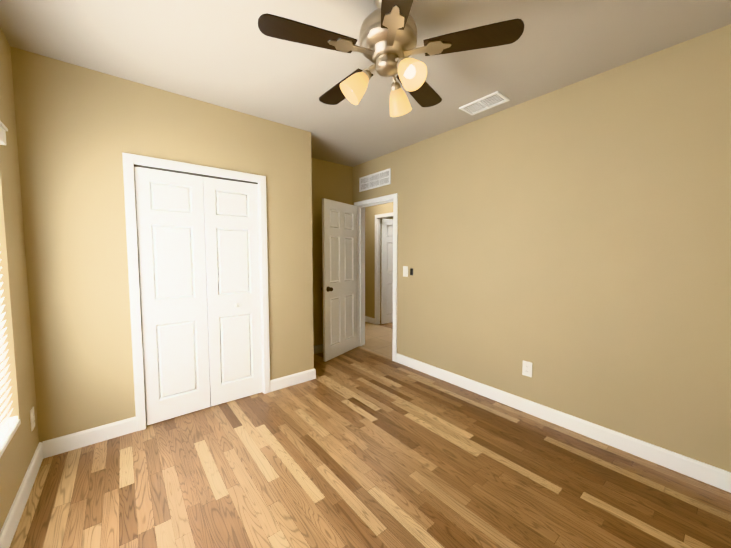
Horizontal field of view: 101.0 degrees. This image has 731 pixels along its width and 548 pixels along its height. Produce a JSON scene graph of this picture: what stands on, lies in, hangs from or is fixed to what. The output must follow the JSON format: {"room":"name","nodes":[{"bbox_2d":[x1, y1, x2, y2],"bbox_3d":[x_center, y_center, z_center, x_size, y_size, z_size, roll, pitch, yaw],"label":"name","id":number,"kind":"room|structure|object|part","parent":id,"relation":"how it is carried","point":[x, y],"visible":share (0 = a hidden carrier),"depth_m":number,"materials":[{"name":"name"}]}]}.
{"room":"empty bedroom","nodes":[
{"label":"empty bedroom","id":0,"kind":"room"},
{"bbox_2d":[0,28,38,530],"bbox_3d":[-1.382,-0.012,0.873,0.120,2.585,4.220,-3,5,-39],"label":"wall","id":1,"kind":"structure","parent":0,"point":[17,455],"depth_m":1.67,"materials":[{"name":"beige paint"}]},
{"bbox_2d":[0,121,7,144],"bbox_3d":[-1.422,-0.678,0.965,0.077,0.091,1.544,-3,5,-39],"label":"blind valance","id":2,"kind":"object","parent":1,"relation":"attached to","point":[3,128],"visible":1,"depth_m":1.53,"materials":[{"name":"white"}]},
{"bbox_2d":[0,251,17,447],"bbox_3d":[-1.439,0.113,1.003,0.048,1.430,1.468,-3,5,-39],"label":"window blind slats","id":3,"kind":"object","parent":2,"relation":"hanging from","point":[4,431],"visible":0.88,"depth_m":1.55,"materials":[{"name":"white plastic"}]},
{"bbox_2d":[0,419,20,457],"bbox_3d":[-1.458,0.842,1.034,0.114,0.029,1.484,-3,5,-39],"label":"window sill","id":4,"kind":"structure","parent":1,"relation":"attached to","point":[9,437],"depth_m":1.49,"materials":[{"name":"white wood"}]},
{"bbox_2d":[0,441,47,547],"bbox_3d":[-1.103,1.238,0.716,0.015,0.110,3.260,-3,5,-39],"label":"baseboard","id":5,"kind":"structure","parent":1,"relation":"attached to","point":[8,530],"depth_m":1.57,"materials":[{"name":"white wood"}]},
{"bbox_2d":[30,407,34,430],"bbox_3d":[-2.043,0.889,1.853,0.010,0.124,0.076,-3,5,-39],"label":"electrical outlet","id":6,"kind":"object","parent":1,"relation":"attached to","point":[32,417],"visible":0.98,"depth_m":1.84,"materials":[{"name":"white plastic"}]},
{"bbox_2d":[10,46,313,441],"bbox_3d":[-1.377,-0.122,2.572,2.030,2.585,0.100,-3,5,-39],"label":"wall","id":7,"kind":"structure","parent":0,"point":[80,130],"depth_m":2.12,"materials":[{"name":"beige paint"}]},
{"bbox_2d":[44,417,135,456],"bbox_3d":[-1.922,1.146,2.137,0.473,0.110,0.015,-3,5,-39],"label":"baseboard","id":8,"kind":"structure","parent":7,"relation":"attached to","point":[73,441],"depth_m":2.12,"materials":[{"name":"white wood"}]},
{"bbox_2d":[134,167,209,424],"bbox_3d":[-1.538,0.184,2.439,0.452,1.974,0.030,-3,5,-40],"label":"closet door leaf","id":9,"kind":"structure","parent":7,"relation":"in","point":[171,241],"depth_m":2.42,"materials":[{"name":"white wood"}]},
{"bbox_2d":[122,153,269,430],"bbox_3d":[-1.365,0.139,2.586,1.039,2.062,0.124,-3,5,-39],"label":"trim","id":10,"kind":"structure","parent":7,"relation":"attached to","point":[130,161],"depth_m":2.28,"materials":[{"name":"white wood"}]},
{"bbox_2d":[134,164,257,183],"bbox_3d":[-1.358,-0.819,2.515,0.911,0.015,0.034,-3,5,-39],"label":"door track","id":11,"kind":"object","parent":7,"relation":"attached to","point":[181,172],"depth_m":2.46,"materials":[{"name":"grey metal"}]},
{"bbox_2d":[203,177,262,405],"bbox_3d":[-1.172,0.167,2.713,0.452,1.974,0.064,-3,5,-38],"label":"closet door leaf","id":12,"kind":"structure","parent":7,"relation":"in","point":[231,230],"depth_m":2.70,"materials":[{"name":"white wood"}]},
{"bbox_2d":[270,368,315,391],"bbox_3d":[-0.749,1.084,3.085,0.468,0.110,0.015,-3,5,-39],"label":"baseboard","id":13,"kind":"structure","parent":7,"relation":"attached to","point":[290,380],"depth_m":3.08,"materials":[{"name":"white wood"}]},
{"bbox_2d":[311,158,352,345],"bbox_3d":[-1.424,-0.181,3.471,3.090,2.585,0.120,-3,5,-39],"label":"wall","id":14,"kind":"structure","parent":0,"point":[332,181],"depth_m":4.05,"materials":[{"name":"beige paint"}]},
{"bbox_2d":[314,344,322,353],"bbox_3d":[-0.593,1.016,4.135,1.060,0.110,0.015,-3,5,-39],"label":"baseboard","id":15,"kind":"structure","parent":14,"relation":"attached to","point":[317,348],"depth_m":4.09,"materials":[{"name":"white"}]},
{"bbox_2d":[0,0,730,166],"bbox_3d":[0.115,-1.551,3.857,6.320,0.100,7.120,-3,5,-39],"label":"ceiling","id":16,"kind":"structure","parent":0,"point":[228,54],"depth_m":1.85,"materials":[{"name":"paint"}]},
{"bbox_2d":[258,0,523,116],"bbox_3d":[0.084,-1.093,1.509,1.151,0.506,1.108,-3,5,-39],"label":"ceiling fan","id":17,"kind":"object","parent":16,"relation":"hanging from","point":[388,38],"visible":1,"depth_m":1.38,"materials":[{"name":"brown wood"}]},
{"bbox_3d":[-0.040,-0.923,1.473,0.120,0.121,0.120,42,0,-5],"label":"lamp shade","id":18,"kind":"part","parent":17,"relation":"part of","materials":[{"name":"white glass"}]},
{"bbox_3d":[0.176,-0.932,1.618,0.120,0.121,0.120,2,46,26],"label":"lamp shade","id":19,"kind":"part","parent":17,"relation":"part of","materials":[{"name":"white glass"}]},
{"bbox_3d":[0.192,-0.921,1.362,0.054,0.090,0.054,-2,-38,-34],"label":"bulb","id":20,"kind":"part","parent":17,"relation":"part of","materials":[{"name":"white glass"}]},
{"bbox_3d":[0.194,-0.915,1.359,0.120,0.121,0.120,-3,-38,-34],"label":"lamp shade","id":21,"kind":"part","parent":17,"relation":"part of","materials":[{"name":"white glass"}]},
{"bbox_2d":[459,91,509,114],"bbox_3d":[0.981,-1.409,2.500,0.200,0.012,0.340,-3,5,-39],"label":"ceiling vent","id":22,"kind":"object","parent":16,"relation":"in","point":[494,99],"visible":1,"depth_m":2.49,"materials":[{"name":"white metal"}]},
{"bbox_2d":[9,347,730,547],"bbox_3d":[-0.181,1.264,1.930,3.210,0.100,4.220,-3,5,-39],"label":"floor","id":23,"kind":"structure","parent":0,"point":[357,447],"depth_m":1.77,"materials":[{"name":"brown wood"}]},
{"bbox_2d":[358,322,392,359],"bbox_3d":[0.589,1.103,4.414,1.120,0.100,7.120,-3,5,-39],"label":"floor","id":24,"kind":"structure","parent":0,"point":[378,339],"depth_m":4.72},
{"bbox_2d":[365,202,392,317],"bbox_3d":[1.054,-0.261,4.702,0.075,2.585,7.120,-3,5,-39],"label":"wall","id":25,"kind":"structure","parent":0,"point":[371,212],"depth_m":5.82,"materials":[{"name":"beige paint"}]},
{"bbox_2d":[365,316,374,323],"bbox_3d":[-0.522,0.853,6.654,0.015,0.110,2.223,-3,5,-39],"label":"baseboard","id":26,"kind":"structure","parent":25,"relation":"attached to","point":[370,320],"depth_m":5.88,"materials":[{"name":"white wood"}]},
{"bbox_2d":[375,212,392,324],"bbox_3d":[0.488,-0.049,5.404,0.095,2.072,0.884,-3,5,-39],"label":"door frame","id":27,"kind":"structure","parent":25,"relation":"attached to","point":[377,259],"depth_m":5.68,"materials":[{"name":"white wood"}]},
{"bbox_2d":[381,218,392,323],"bbox_3d":[0.621,-0.055,5.929,0.755,2.000,0.167,-3,5,-35],"label":"hall door","id":28,"kind":"structure","parent":25,"relation":"in","point":[387,275],"depth_m":5.77,"materials":[{"name":"white wood"}]},
{"bbox_2d":[378,301,392,328],"bbox_3d":[1.798,1.040,5.390,1.990,0.100,7.120,-3,5,-39],"label":"floor","id":29,"kind":"structure","parent":0,"point":[388,325],"depth_m":5.76,"materials":[{"name":"brown wood"}]},
{"bbox_2d":[380,217,392,300],"bbox_3d":[2.618,-0.343,5.966,0.120,2.585,7.360,-3,5,-39],"label":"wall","id":30,"kind":"structure","parent":0,"point":[380,253],"depth_m":8.56,"materials":[{"name":"beige paint"}]},
{"bbox_2d":[353,24,730,471],"bbox_3d":[0.201,-0.216,4.013,0.120,2.585,7.120,-3,5,-39],"label":"wall","id":31,"kind":"structure","parent":0,"point":[571,243],"depth_m":2.16,"materials":[{"name":"beige paint"}]},
{"bbox_2d":[321,198,357,361],"bbox_3d":[-0.316,0.070,3.991,0.167,2.000,0.737,2,4,32],"label":"entry door","id":32,"kind":"structure","parent":31,"relation":"in","point":[339,288],"depth_m":3.92,"materials":[{"name":"white painted wood"},{"name":"dark bronze knob"}]},
{"bbox_3d":[-0.477,0.187,3.741,0.167,0.064,0.064,2,4,32],"label":"knob","id":33,"kind":"part","parent":32,"relation":"part of","materials":[{"name":"brown metal"}]},
{"bbox_2d":[359,168,390,191],"bbox_3d":[0.113,-1.222,3.954,0.012,0.190,0.620,-3,5,-39],"label":"air vent","id":34,"kind":"object","parent":31,"relation":"in","point":[376,180],"visible":1,"depth_m":3.93,"materials":[{"name":"white metal"}]},
{"bbox_2d":[354,193,397,361],"bbox_3d":[0.166,0.037,4.069,0.160,2.072,0.859,-3,5,-39],"label":"door frame","id":35,"kind":"structure","parent":31,"relation":"attached to","point":[362,205],"depth_m":4.24,"materials":[{"name":"white wood"}]},
{"bbox_2d":[403,266,407,276],"bbox_3d":[0.474,-0.030,3.583,0.011,0.124,0.076,-3,5,-39],"label":"light switch","id":36,"kind":"object","parent":31,"relation":"attached to","point":[405,271],"visible":1,"depth_m":3.58,"materials":[{"name":"white plastic"}]},
{"bbox_2d":[522,360,531,377],"bbox_3d":[1.361,0.799,2.539,0.010,0.124,0.076,-3,5,-39],"label":"electrical outlet","id":37,"kind":"object","parent":31,"relation":"attached to","point":[527,369],"visible":1,"depth_m":2.54,"materials":[{"name":"white plastic"}]},
{"bbox_2d":[396,353,730,492],"bbox_3d":[1.342,1.117,2.581,0.015,0.110,3.028,-3,5,-39],"label":"baseboard","id":38,"kind":"structure","parent":31,"relation":"attached to","point":[700,471],"depth_m":2.18,"materials":[{"name":"white wood"}]}
]}

